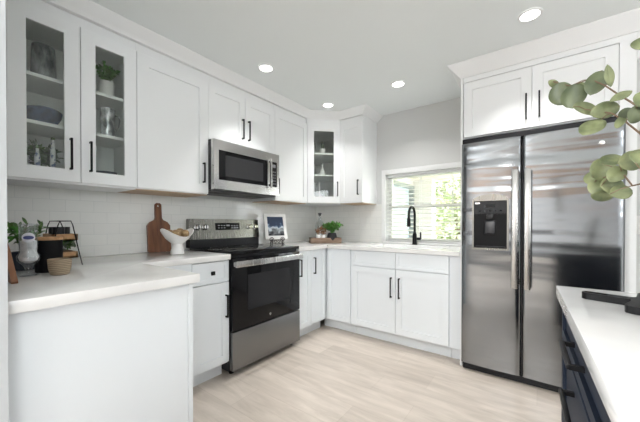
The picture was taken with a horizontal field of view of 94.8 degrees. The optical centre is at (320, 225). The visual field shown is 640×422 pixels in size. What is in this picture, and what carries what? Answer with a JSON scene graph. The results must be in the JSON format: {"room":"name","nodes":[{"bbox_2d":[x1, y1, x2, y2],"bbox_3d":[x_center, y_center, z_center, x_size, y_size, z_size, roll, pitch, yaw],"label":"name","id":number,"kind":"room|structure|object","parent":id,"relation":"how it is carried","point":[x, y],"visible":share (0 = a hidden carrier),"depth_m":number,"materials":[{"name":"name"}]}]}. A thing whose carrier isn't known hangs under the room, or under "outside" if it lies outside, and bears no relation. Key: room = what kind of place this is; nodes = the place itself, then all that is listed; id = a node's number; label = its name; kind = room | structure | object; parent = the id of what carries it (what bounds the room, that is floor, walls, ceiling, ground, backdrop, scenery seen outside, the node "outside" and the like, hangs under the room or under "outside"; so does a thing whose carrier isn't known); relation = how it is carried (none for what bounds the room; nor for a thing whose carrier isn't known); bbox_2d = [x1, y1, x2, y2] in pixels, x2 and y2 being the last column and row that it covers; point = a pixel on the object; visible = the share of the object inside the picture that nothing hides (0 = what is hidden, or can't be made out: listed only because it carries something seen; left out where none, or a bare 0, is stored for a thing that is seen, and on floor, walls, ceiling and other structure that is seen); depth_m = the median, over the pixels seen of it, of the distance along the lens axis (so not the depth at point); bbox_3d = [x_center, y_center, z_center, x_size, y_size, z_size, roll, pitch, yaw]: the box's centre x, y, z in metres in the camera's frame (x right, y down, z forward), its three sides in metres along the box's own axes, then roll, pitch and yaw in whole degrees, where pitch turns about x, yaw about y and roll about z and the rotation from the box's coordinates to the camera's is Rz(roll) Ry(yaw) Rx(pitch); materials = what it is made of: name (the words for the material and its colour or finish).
{"room":"kitchen","nodes":[
{"label":"kitchen","id":0,"kind":"room"},
{"bbox_2d":[0,0,8,421],"bbox_3d":[-1.431,-0.069,1.151,1.262,2.400,0.138,0,1,37],"label":"wall","id":1,"kind":"structure","parent":0,"point":[4,379],"depth_m":0.82,"materials":[{"name":"grey paint"}]},
{"bbox_2d":[186,195,251,249],"bbox_3d":[-2.185,-0.070,1.278,0.100,2.400,7.240,0,1,37],"label":"wall","id":2,"kind":"structure","parent":0,"point":[206,196],"depth_m":2.86,"materials":[{"name":"white ceramic tile"}]},
{"bbox_2d":[6,0,136,191],"bbox_3d":[-1.536,-0.719,1.743,0.380,0.964,0.690,0,1,37],"label":"upper cabinet","id":3,"kind":"object","parent":2,"relation":"attached to","point":[79,44],"visible":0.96,"depth_m":1.70,"materials":[{"name":"white wood"}]},
{"bbox_2d":[34,145,40,165],"bbox_3d":[-1.560,-0.351,1.621,0.026,0.181,0.026,0,1,37],"label":"bottle","id":4,"kind":"object","parent":3,"relation":"in","point":[37,159],"visible":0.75,"depth_m":1.61,"materials":[{"name":"white ceramic"}]},
{"bbox_2d":[30,42,56,78],"bbox_3d":[-1.589,-0.920,1.688,0.110,0.205,0.110,0,1,37],"label":"vase","id":5,"kind":"object","parent":3,"relation":"on","point":[43,56],"visible":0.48,"depth_m":1.65,"materials":[{"name":"grey glass"}]},
{"bbox_2d":[26,105,62,124],"bbox_3d":[-1.592,-0.613,1.686,0.166,0.097,0.174,0,1,37],"label":"bowl","id":6,"kind":"object","parent":3,"relation":"on","point":[34,112],"visible":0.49,"depth_m":1.64,"materials":[{"name":"blue ceramic"}]},
{"bbox_2d":[27,139,63,166],"bbox_3d":[-1.618,-0.379,1.706,0.165,0.236,0.173,0,0,-9],"label":"leafy plant","id":7,"kind":"object","parent":3,"relation":"in","point":[44,153],"visible":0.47,"depth_m":1.68,"materials":[{"name":"green plant"}]},
{"bbox_2d":[50,137,55,167],"bbox_3d":[-1.522,-0.381,1.673,0.026,0.241,0.026,0,1,37],"label":"bottle","id":8,"kind":"object","parent":3,"relation":"in","point":[52,148],"visible":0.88,"depth_m":1.67,"materials":[{"name":"white ceramic"}]},
{"bbox_2d":[26,70,122,111],"bbox_3d":[-1.563,-0.809,1.762,0.287,0.018,0.650,0,1,37],"label":"shelf","id":9,"kind":"object","parent":3,"relation":"attached to","point":[37,85],"depth_m":1.77,"materials":[{"name":"white wood"}]},
{"bbox_2d":[27,119,122,148],"bbox_3d":[-1.563,-0.556,1.764,0.287,0.018,0.650,0,1,37],"label":"shelf","id":10,"kind":"object","parent":3,"relation":"attached to","point":[36,129],"depth_m":1.79,"materials":[{"name":"white wood"}]},
{"bbox_2d":[96,170,116,174],"bbox_3d":[-1.407,-0.305,1.919,0.136,0.085,0.136,0,1,37],"label":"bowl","id":11,"kind":"object","parent":3,"relation":"in","point":[98,171],"visible":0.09,"depth_m":1.87,"materials":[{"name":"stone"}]},
{"bbox_2d":[95,60,120,95],"bbox_3d":[-1.399,-0.941,1.927,0.150,0.243,0.133,0,1,37],"label":"potted plant","id":12,"kind":"object","parent":3,"relation":"on","point":[106,86],"visible":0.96,"depth_m":1.90,"materials":[{"name":"green plant"}]},
{"bbox_2d":[99,107,120,135],"bbox_3d":[-1.387,-0.664,1.934,0.107,0.195,0.086,0,0,-20],"label":"pitcher","id":13,"kind":"object","parent":3,"relation":"on","point":[107,115],"visible":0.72,"depth_m":1.90,"materials":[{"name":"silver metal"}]},
{"bbox_2d":[7,184,315,257],"bbox_3d":[-0.980,-0.022,2.806,0.008,0.455,3.054,0,1,37],"label":"tiled wall","id":14,"kind":"structure","parent":2,"relation":"attached to","point":[105,223],"depth_m":2.15,"materials":[{"name":"white tile"}]},
{"bbox_2d":[117,43,207,197],"bbox_3d":[-1.175,-0.723,2.228,0.380,0.964,0.517,0,1,37],"label":"upper cabinet","id":15,"kind":"object","parent":2,"relation":"attached to","point":[172,95],"visible":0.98,"depth_m":2.11,"materials":[{"name":"white wood"}]},
{"bbox_2d":[207,75,274,153],"bbox_3d":[-0.802,-0.947,2.727,0.380,0.522,0.734,0,1,37],"label":"upper cabinet","id":16,"kind":"object","parent":2,"relation":"attached to","point":[236,116],"visible":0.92,"depth_m":2.58,"materials":[{"name":"white wood"}]},
{"bbox_2d":[207,138,278,198],"bbox_3d":[-0.773,-0.481,2.700,0.461,0.410,0.719,0,1,37],"label":"microwave","id":17,"kind":"object","parent":16,"relation":"attached to","point":[234,170],"visible":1,"depth_m":2.53,"materials":[{"name":"silver metal"}]},
{"bbox_2d":[252,104,306,204],"bbox_3d":[-0.431,-0.730,3.227,0.380,0.964,0.506,0,1,37],"label":"upper cabinet","id":18,"kind":"object","parent":2,"relation":"attached to","point":[290,128],"visible":0.66,"depth_m":3.13,"materials":[{"name":"white wood"}]},
{"bbox_2d":[41,0,639,115],"bbox_3d":[-0.140,-1.309,-0.254,5.200,0.100,7.240,0,1,37],"label":"ceiling","id":19,"kind":"structure","parent":0,"point":[346,54],"depth_m":1.98,"materials":[{"name":"white paint"}]},
{"bbox_2d":[258,64,273,71],"bbox_3d":[-0.442,-1.274,2.382,0.128,0.006,0.128,0,1,37],"label":"recessed light","id":20,"kind":"object","parent":19,"relation":"in","point":[262,67],"visible":1,"depth_m":2.38,"materials":[{"name":"white"}]},
{"bbox_2d":[322,102,333,107],"bbox_3d":[0.078,-1.279,3.127,0.128,0.006,0.128,0,1,37],"label":"recessed light","id":21,"kind":"object","parent":19,"relation":"in","point":[328,104],"visible":1,"depth_m":3.13,"materials":[{"name":"white"}]},
{"bbox_2d":[391,80,404,87],"bbox_3d":[0.698,-1.276,2.655,0.128,0.006,0.128,0,1,37],"label":"recessed light","id":22,"kind":"object","parent":19,"relation":"in","point":[399,83],"visible":1,"depth_m":2.64,"materials":[{"name":"white plastic"}]},
{"bbox_2d":[517,7,542,22],"bbox_3d":[1.264,-1.270,1.777,0.128,0.006,0.128,0,1,37],"label":"recessed light","id":23,"kind":"object","parent":19,"relation":"in","point":[528,15],"visible":1,"depth_m":1.77,"materials":[{"name":"white plastic"}]},
{"bbox_2d":[193,319,561,421],"bbox_3d":[-0.152,1.181,-0.253,5.000,0.080,7.000,0,1,37],"label":"floor","id":24,"kind":"structure","parent":0,"point":[330,374],"depth_m":2.00,"materials":[{"name":"light wood planks"}]},
{"bbox_2d":[8,283,192,421],"bbox_3d":[-1.237,0.692,1.462,1.206,0.875,0.584,0,1,37],"label":"base cabinet","id":25,"kind":"object","parent":24,"relation":"on","point":[129,357],"visible":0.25,"depth_m":1.07,"materials":[{"name":"white wood"}]},
{"bbox_2d":[8,250,230,314],"bbox_3d":[-1.040,0.232,1.696,1.239,0.038,1.199,0,1,37],"label":"countertop","id":26,"kind":"structure","parent":25,"relation":"on","point":[106,276],"depth_m":1.21,"materials":[{"name":"white stone"}]},
{"bbox_2d":[7,242,17,283],"bbox_3d":[-1.228,0.115,1.142,0.200,0.210,0.052,0,1,37],"label":"cutting board","id":27,"kind":"object","parent":26,"relation":"on","point":[12,276],"visible":0.26,"depth_m":1.09,"materials":[{"name":"brown wood"}]},
{"bbox_2d":[7,217,48,270],"bbox_3d":[-1.431,0.086,1.433,0.136,0.258,0.178,0,0,-23],"label":"potted plant","id":28,"kind":"object","parent":26,"relation":"on","point":[13,228],"visible":0.68,"depth_m":1.40,"materials":[{"name":"green plant"}]},
{"bbox_2d":[16,225,40,276],"bbox_3d":[-1.258,0.104,1.268,0.076,0.224,0.076,0,0,-27],"label":"glass jar","id":29,"kind":"object","parent":26,"relation":"on","point":[28,245],"visible":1,"depth_m":1.25,"materials":[{"name":"white"}]},
{"bbox_2d":[35,236,62,272],"bbox_3d":[-1.271,0.134,1.377,0.100,0.163,0.100,0,1,37],"label":"canister","id":30,"kind":"object","parent":26,"relation":"on","point":[49,247],"visible":0.78,"depth_m":1.34,"materials":[{"name":"black"}]},
{"bbox_2d":[47,258,71,274],"bbox_3d":[-1.153,0.181,1.301,0.083,0.070,0.083,0,1,37],"label":"woven bowl","id":31,"kind":"object","parent":26,"relation":"on","point":[56,266],"visible":1,"depth_m":1.27,"materials":[{"name":"wicker"}]},
{"bbox_2d":[43,220,82,264],"bbox_3d":[-1.409,0.092,1.592,0.213,0.239,0.145,0,1,37],"label":"tiered tray","id":32,"kind":"object","parent":26,"relation":"on","point":[72,236],"visible":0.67,"depth_m":1.55,"materials":[{"name":"brown wood"}]},
{"bbox_2d":[52,227,64,233],"bbox_3d":[-1.362,0.039,1.530,0.051,0.062,0.051,0,1,37],"label":"cup","id":33,"kind":"object","parent":32,"relation":"on","point":[61,230],"visible":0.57,"depth_m":1.51,"materials":[{"name":"black ceramic"}]},
{"bbox_2d":[43,233,77,240],"bbox_3d":[-1.409,0.061,1.592,0.200,0.034,0.104,0,1,37],"label":"tray","id":34,"kind":"object","parent":32,"relation":"on","point":[72,236],"depth_m":1.55,"materials":[{"name":"brown wood"}]},
{"bbox_2d":[65,227,69,233],"bbox_3d":[-1.409,0.038,1.617,0.051,0.062,0.051,0,1,37],"label":"cup","id":35,"kind":"object","parent":32,"relation":"on","point":[67,229],"visible":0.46,"depth_m":1.61,"materials":[{"name":"black ceramic"}]},
{"bbox_2d":[63,238,75,251],"bbox_3d":[-1.411,0.108,1.596,0.233,0.106,0.135,0,1,37],"label":"trailing plant","id":36,"kind":"object","parent":32,"relation":"on","point":[67,244],"visible":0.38,"depth_m":1.56,"materials":[{"name":"green plant"}]},
{"bbox_2d":[63,251,77,257],"bbox_3d":[-1.409,0.154,1.593,0.200,0.032,0.104,0,1,37],"label":"tray","id":37,"kind":"object","parent":32,"relation":"on","point":[73,254],"depth_m":1.55,"materials":[{"name":"brown wood"}]},
{"bbox_2d":[146,203,170,252],"bbox_3d":[-1.293,0.015,2.349,0.052,0.390,0.175,0,1,37],"label":"cutting board","id":38,"kind":"object","parent":26,"relation":"on","point":[156,242],"visible":0.94,"depth_m":2.33,"materials":[{"name":"brown wood"}]},
{"bbox_2d":[160,228,193,254],"bbox_3d":[-1.056,0.115,2.168,0.224,0.190,0.224,0,1,37],"label":"pedestal bowl","id":39,"kind":"object","parent":26,"relation":"on","point":[175,240],"visible":0.93,"depth_m":2.12,"materials":[{"name":"white ceramic"}]},
{"bbox_2d":[172,230,180,235],"bbox_3d":[-1.045,0.062,2.123,0.064,0.066,0.065,0,1,37],"label":"ball","id":40,"kind":"object","parent":39,"relation":"in","point":[177,232],"visible":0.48,"depth_m":2.10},
{"bbox_2d":[181,230,188,236],"bbox_3d":[-1.006,0.059,2.184,0.058,0.060,0.059,0,1,37],"label":"ball","id":41,"kind":"object","parent":39,"relation":"in","point":[184,233],"visible":0.8,"depth_m":2.16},
{"bbox_2d":[166,260,228,386],"bbox_3d":[-1.094,0.687,2.112,0.660,0.875,0.598,0,1,37],"label":"base cabinet","id":42,"kind":"object","parent":24,"relation":"on","point":[211,294],"visible":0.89,"depth_m":2.06,"materials":[{"name":"white wood"}]},
{"bbox_2d":[186,219,302,373],"bbox_3d":[-0.659,0.531,2.640,0.686,1.180,0.761,0,1,37],"label":"range","id":43,"kind":"object","parent":24,"relation":"on","point":[264,279],"visible":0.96,"depth_m":2.46,"materials":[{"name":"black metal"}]},
{"bbox_2d":[190,243,298,255],"bbox_3d":[-0.660,0.204,2.638,0.575,0.028,0.761,0,1,37],"label":"cooktop","id":44,"kind":"object","parent":43,"relation":"in","point":[235,249],"depth_m":2.54,"materials":[{"name":"black glass"}]},
{"bbox_2d":[298,250,310,335],"bbox_3d":[-0.397,0.680,3.048,0.660,0.875,0.202,0,1,37],"label":"base cabinet","id":45,"kind":"object","parent":24,"relation":"on","point":[305,262],"visible":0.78,"depth_m":2.89,"materials":[{"name":"white wood"}]},
{"bbox_2d":[304,248,325,334],"bbox_3d":[-0.251,0.679,3.244,0.660,0.875,0.280,0,1,37],"label":"base cabinet","id":46,"kind":"object","parent":24,"relation":"on","point":[318,256],"visible":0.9,"depth_m":3.06,"materials":[{"name":"white wood"}]},
{"bbox_2d":[325,248,355,332],"bbox_3d":[0.338,0.678,3.350,0.404,0.875,0.630,0,1,37],"label":"base cabinet","id":47,"kind":"object","parent":24,"relation":"on","point":[338,261],"visible":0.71,"depth_m":3.08,"materials":[{"name":"white wood"}]},
{"bbox_2d":[352,250,451,356],"bbox_3d":[0.864,0.681,2.940,0.924,0.875,0.660,0,1,37],"label":"base cabinet","id":48,"kind":"object","parent":24,"relation":"on","point":[398,298],"visible":0.95,"depth_m":2.67,"materials":[{"name":"white wood"}]},
{"bbox_2d":[267,240,459,255],"bbox_3d":[0.389,0.223,3.017,1.952,0.038,1.096,0,1,37],"label":"countertop","id":49,"kind":"structure","parent":48,"relation":"on","point":[303,245],"depth_m":2.94,"materials":[{"name":"white stone"}]},
{"bbox_2d":[269,237,284,244],"bbox_3d":[-0.488,0.069,3.145,0.172,0.266,0.143,0,0,-31],"label":"easel","id":50,"kind":"object","parent":49,"relation":"on","point":[272,241],"visible":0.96,"depth_m":3.10,"materials":[{"name":"black metal"}]},
{"bbox_2d":[263,213,287,239],"bbox_3d":[-0.480,0.010,3.131,0.248,0.275,0.081,0,0,-31],"label":"picture frame","id":51,"kind":"object","parent":50,"relation":"on","point":[275,227],"visible":1,"depth_m":3.12,"materials":[{"name":"white wood"}]},
{"bbox_2d":[267,217,283,235],"bbox_3d":[-0.480,0.007,3.131,0.180,0.201,0.056,0,0,-31],"label":"print","id":52,"kind":"object","parent":51,"relation":"attached to","point":[275,225],"depth_m":3.13},
{"bbox_2d":[309,237,340,243],"bbox_3d":[0.051,0.170,3.404,0.350,0.062,0.170,0,0,-8],"label":"wooden crate","id":53,"kind":"object","parent":49,"relation":"on","point":[313,240],"visible":0.96,"depth_m":3.32,"materials":[{"name":"brown wood"}]},
{"bbox_2d":[314,226,322,237],"bbox_3d":[-0.014,0.096,3.335,0.114,0.189,0.087,0,1,37],"label":"ceramic jar","id":54,"kind":"object","parent":53,"relation":"in","point":[318,235],"visible":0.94,"depth_m":3.33,"materials":[{"name":"white"}]},
{"bbox_2d":[319,227,326,237],"bbox_3d":[0.028,0.095,3.356,0.090,0.190,0.098,0,1,37],"label":"ceramic jar","id":55,"kind":"object","parent":53,"relation":"in","point":[322,229],"visible":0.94,"depth_m":3.33,"materials":[{"name":"white"}]},
{"bbox_2d":[321,221,342,239],"bbox_3d":[0.129,0.066,3.382,0.256,0.248,0.204,0,0,-5],"label":"potted plant","id":56,"kind":"object","parent":53,"relation":"in","point":[333,226],"visible":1,"depth_m":3.34,"materials":[{"name":"green plant"}]},
{"bbox_2d":[407,206,420,244],"bbox_3d":[0.966,-0.001,3.047,0.098,0.410,0.225,0,1,37],"label":"faucet","id":57,"kind":"object","parent":49,"relation":"on","point":[415,238],"visible":1,"depth_m":3.11,"materials":[{"name":"black metal"}]},
{"bbox_2d":[450,256,459,359],"bbox_3d":[1.284,0.683,2.658,0.082,0.875,0.610,0,1,37],"label":"base cabinet","id":58,"kind":"object","parent":24,"relation":"on","point":[454,260],"visible":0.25,"depth_m":2.42,"materials":[{"name":"white wood"}]},
{"bbox_2d":[461,116,625,392],"bbox_3d":[1.642,0.221,2.273,0.905,1.796,0.735,0,1,37],"label":"refrigerator","id":59,"kind":"object","parent":24,"relation":"on","point":[532,225],"visible":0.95,"depth_m":2.02,"materials":[{"name":"grey metal"}]},
{"bbox_2d":[460,32,636,365],"bbox_3d":[1.699,-0.027,2.318,0.979,2.300,0.649,0,1,37],"label":"tall cabinet","id":60,"kind":"object","parent":24,"relation":"on","point":[514,98],"visible":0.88,"depth_m":2.05,"materials":[{"name":"white wood"}]},
{"bbox_2d":[447,7,639,88],"bbox_3d":[2.317,-1.223,1.815,2.730,0.099,0.707,0,1,37],"label":"trim","id":61,"kind":"structure","parent":60,"relation":"on","point":[628,22],"depth_m":1.99,"materials":[{"name":"white wood"}]},
{"bbox_2d":[559,310,610,421],"bbox_3d":[0.714,0.701,0.094,0.918,0.875,1.725,0,0,35],"label":"base cabinet","id":62,"kind":"object","parent":24,"relation":"on","point":[580,399],"visible":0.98,"depth_m":0.72,"materials":[{"name":"navy blue painted wood"},{"name":"black metal"}]},
{"bbox_2d":[556,286,639,421],"bbox_3d":[0.734,0.244,0.061,0.950,0.038,1.800,0,0,35],"label":"countertop","id":63,"kind":"structure","parent":62,"relation":"on","point":[607,337],"depth_m":0.55,"materials":[{"name":"white stone"}]},
{"bbox_2d":[582,291,639,314],"bbox_3d":[0.918,0.210,0.733,0.236,0.018,0.410,0,1,-36],"label":"serving board","id":64,"kind":"object","parent":63,"relation":"on","point":[632,304],"visible":1,"depth_m":0.82,"materials":[{"name":"black wood"}]},
{"bbox_3d":[0.922,0.080,0.361,0.170,0.285,0.170,0,1,37],"label":"vase","id":65,"kind":"object","parent":63,"relation":"on","visible":0},
{"bbox_2d":[548,65,634,108],"bbox_3d":[0.729,-0.219,0.566,0.139,0.372,0.543,0,0,-29],"label":"branch","id":66,"kind":"object","parent":65,"relation":"in","point":[565,94],"visible":0.99,"depth_m":0.74,"materials":[{"name":"green plant"}]},
{"bbox_2d":[572,38,639,135],"bbox_3d":[0.725,-0.209,0.501,0.136,0.374,0.472,0,1,-36],"label":"branch","id":67,"kind":"object","parent":65,"relation":"in","point":[606,109],"visible":1,"depth_m":0.66,"materials":[{"name":"green plant"}]},
{"bbox_2d":[583,149,639,201],"bbox_3d":[0.736,-0.088,0.508,0.154,0.150,0.466,0,0,-35],"label":"branch","id":68,"kind":"object","parent":65,"relation":"in","point":[604,178],"visible":1,"depth_m":0.67,"materials":[{"name":"green plant"}]},
{"bbox_2d":[320,97,460,242],"bbox_3d":[1.980,-0.079,2.602,5.000,2.400,0.140,0,1,37],"label":"wall","id":69,"kind":"structure","parent":0,"point":[430,134],"depth_m":3.19,"materials":[{"name":"white paint"}]},
{"bbox_2d":[292,119,343,206],"bbox_3d":[0.000,-0.735,3.603,0.621,0.958,0.612,0,1,37],"label":"upper cabinet","id":70,"kind":"object","parent":69,"relation":"attached to","point":[319,131],"visible":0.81,"depth_m":3.38,"materials":[{"name":"white painted wood"},{"name":"glass"},{"name":"black metal"}]},
{"bbox_2d":[42,0,382,122],"bbox_3d":[-0.451,-1.241,2.408,0.659,0.071,3.062,0,1,37],"label":"trim","id":71,"kind":"structure","parent":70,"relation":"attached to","point":[88,10],"depth_m":2.15,"materials":[{"name":"white wood"}]},
{"bbox_2d":[319,163,324,174],"bbox_3d":[0.018,-0.664,3.504,0.080,0.150,0.080,0,1,37],"label":"carafe","id":72,"kind":"object","parent":70,"relation":"on","point":[322,172],"visible":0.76,"depth_m":3.48,"materials":[{"name":"white ceramic"}]},
{"bbox_2d":[319,142,324,152],"bbox_3d":[0.018,-0.923,3.502,0.074,0.170,0.074,0,1,37],"label":"potted cactus","id":73,"kind":"object","parent":70,"relation":"on","point":[321,150],"visible":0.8,"depth_m":3.48,"materials":[{"name":"white ceramic"}]},
{"bbox_2d":[314,174,333,182],"bbox_3d":[-0.005,-0.581,3.613,0.576,0.016,0.576,0,1,37],"label":"shelf","id":74,"kind":"object","parent":70,"relation":"attached to","point":[317,178],"depth_m":3.58,"materials":[{"name":"white"}]},
{"bbox_2d":[314,153,333,164],"bbox_3d":[-0.005,-0.830,3.611,0.576,0.016,0.576,0,1,37],"label":"shelf","id":75,"kind":"object","parent":70,"relation":"attached to","point":[325,158],"depth_m":3.61,"materials":[{"name":"white"}]},
{"bbox_2d":[320,189,328,196],"bbox_3d":[0.049,-0.354,3.513,0.106,0.161,0.094,0,1,37],"label":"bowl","id":76,"kind":"object","parent":70,"relation":"in","point":[325,193],"visible":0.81,"depth_m":3.50,"materials":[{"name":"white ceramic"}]},
{"bbox_2d":[316,204,381,242],"bbox_3d":[0.329,-0.029,3.740,0.977,0.455,0.008,0,1,37],"label":"tiled wall","id":77,"kind":"structure","parent":69,"relation":"attached to","point":[349,216],"depth_m":3.67,"materials":[{"name":"white tile"}]},
{"bbox_2d":[340,115,376,204],"bbox_3d":[0.431,-0.731,3.426,0.301,0.964,0.380,0,1,37],"label":"upper cabinet","id":78,"kind":"object","parent":69,"relation":"attached to","point":[358,135],"visible":1,"depth_m":3.32,"materials":[{"name":"white wood"}]},
{"bbox_2d":[381,162,459,245],"bbox_3d":[1.137,-0.218,3.201,0.960,0.840,0.165,0,1,37],"label":"window","id":79,"kind":"structure","parent":69,"relation":"in","point":[454,164],"depth_m":3.31,"materials":[{"name":"white"}]},
{"bbox_2d":[387,168,459,243],"bbox_3d":[1.136,-0.201,3.199,0.860,0.763,0.058,0,1,37],"label":"window blind","id":80,"kind":"object","parent":79,"relation":"attached to","point":[450,171],"visible":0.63,"depth_m":3.18,"materials":[{"name":"white plastic"}]},
{"bbox_2d":[636,61,639,292],"bbox_3d":[2.941,-0.071,1.435,2.065,2.400,0.585,0,1,37],"label":"wall","id":81,"kind":"structure","parent":0,"point":[638,62],"depth_m":1.81,"materials":[{"name":"white paint"}]},
{"bbox_2d":[637,216,639,233],"bbox_3d":[1.966,-0.003,1.791,0.070,0.114,0.008,0,1,37],"label":"light switch","id":82,"kind":"object","parent":81,"relation":"attached to","point":[638,217],"visible":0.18,"depth_m":1.80,"materials":[{"name":"white plastic"}]},
{"bbox_2d":[637,31,639,60],"bbox_3d":[2.595,-1.137,1.298,1.665,0.265,0.035,0,1,37],"label":"trim","id":83,"kind":"structure","parent":81,"relation":"attached to","point":[638,32],"depth_m":1.78,"materials":[{"name":"white wood"}]},
{"label":"outside","id":84,"kind":"structure","parent":0,"visible":0},
{"bbox_3d":[7.943,1.246,13.133,30.000,0.200,23.860,0,1,37],"label":"ground","id":85,"kind":"structure","parent":84,"visible":0},
{"bbox_2d":[435,179,459,238],"bbox_3d":[3.917,-0.780,8.446,1.887,3.932,1.977,0,1,-37],"label":"tree","id":86,"kind":"object","parent":85,"relation":"on","point":[445,184],"visible":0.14,"depth_m":8.17,"materials":[{"name":"green plant"}]},
{"bbox_2d":[436,181,459,238],"bbox_3d":[10.081,-0.806,13.309,8.800,3.900,6.000,0,1,37],"label":"house","id":87,"kind":"structure","parent":85,"relation":"on","point":[448,189],"depth_m":13.46,"materials":[{"name":"beige"}]},
{"bbox_3d":[1.954,1.179,4.251,6.000,0.060,2.460,0,1,37],"label":"patio slab","id":88,"kind":"object","parent":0,"visible":0},
{"bbox_2d":[393,178,434,237],"bbox_3d":[0.561,0.163,5.094,2.150,1.960,2.160,0,1,37],"label":"wall","id":89,"kind":"structure","parent":88,"relation":"on","point":[405,180],"depth_m":5.23,"materials":[{"name":"white paint"}]},
{"bbox_2d":[393,180,413,237],"bbox_3d":[1.308,-0.181,4.947,0.160,1.070,1.100,0,1,37],"label":"window","id":90,"kind":"structure","parent":89,"relation":"in","point":[406,187],"depth_m":5.07,"materials":[{"name":"grey glass"}]},
{"bbox_2d":[407,173,459,180],"bbox_3d":[1.910,-0.880,4.176,6.000,0.140,2.310,0,1,37],"label":"soffit","id":91,"kind":"structure","parent":89,"relation":"on","point":[440,177],"depth_m":5.00,"materials":[{"name":"beige"}]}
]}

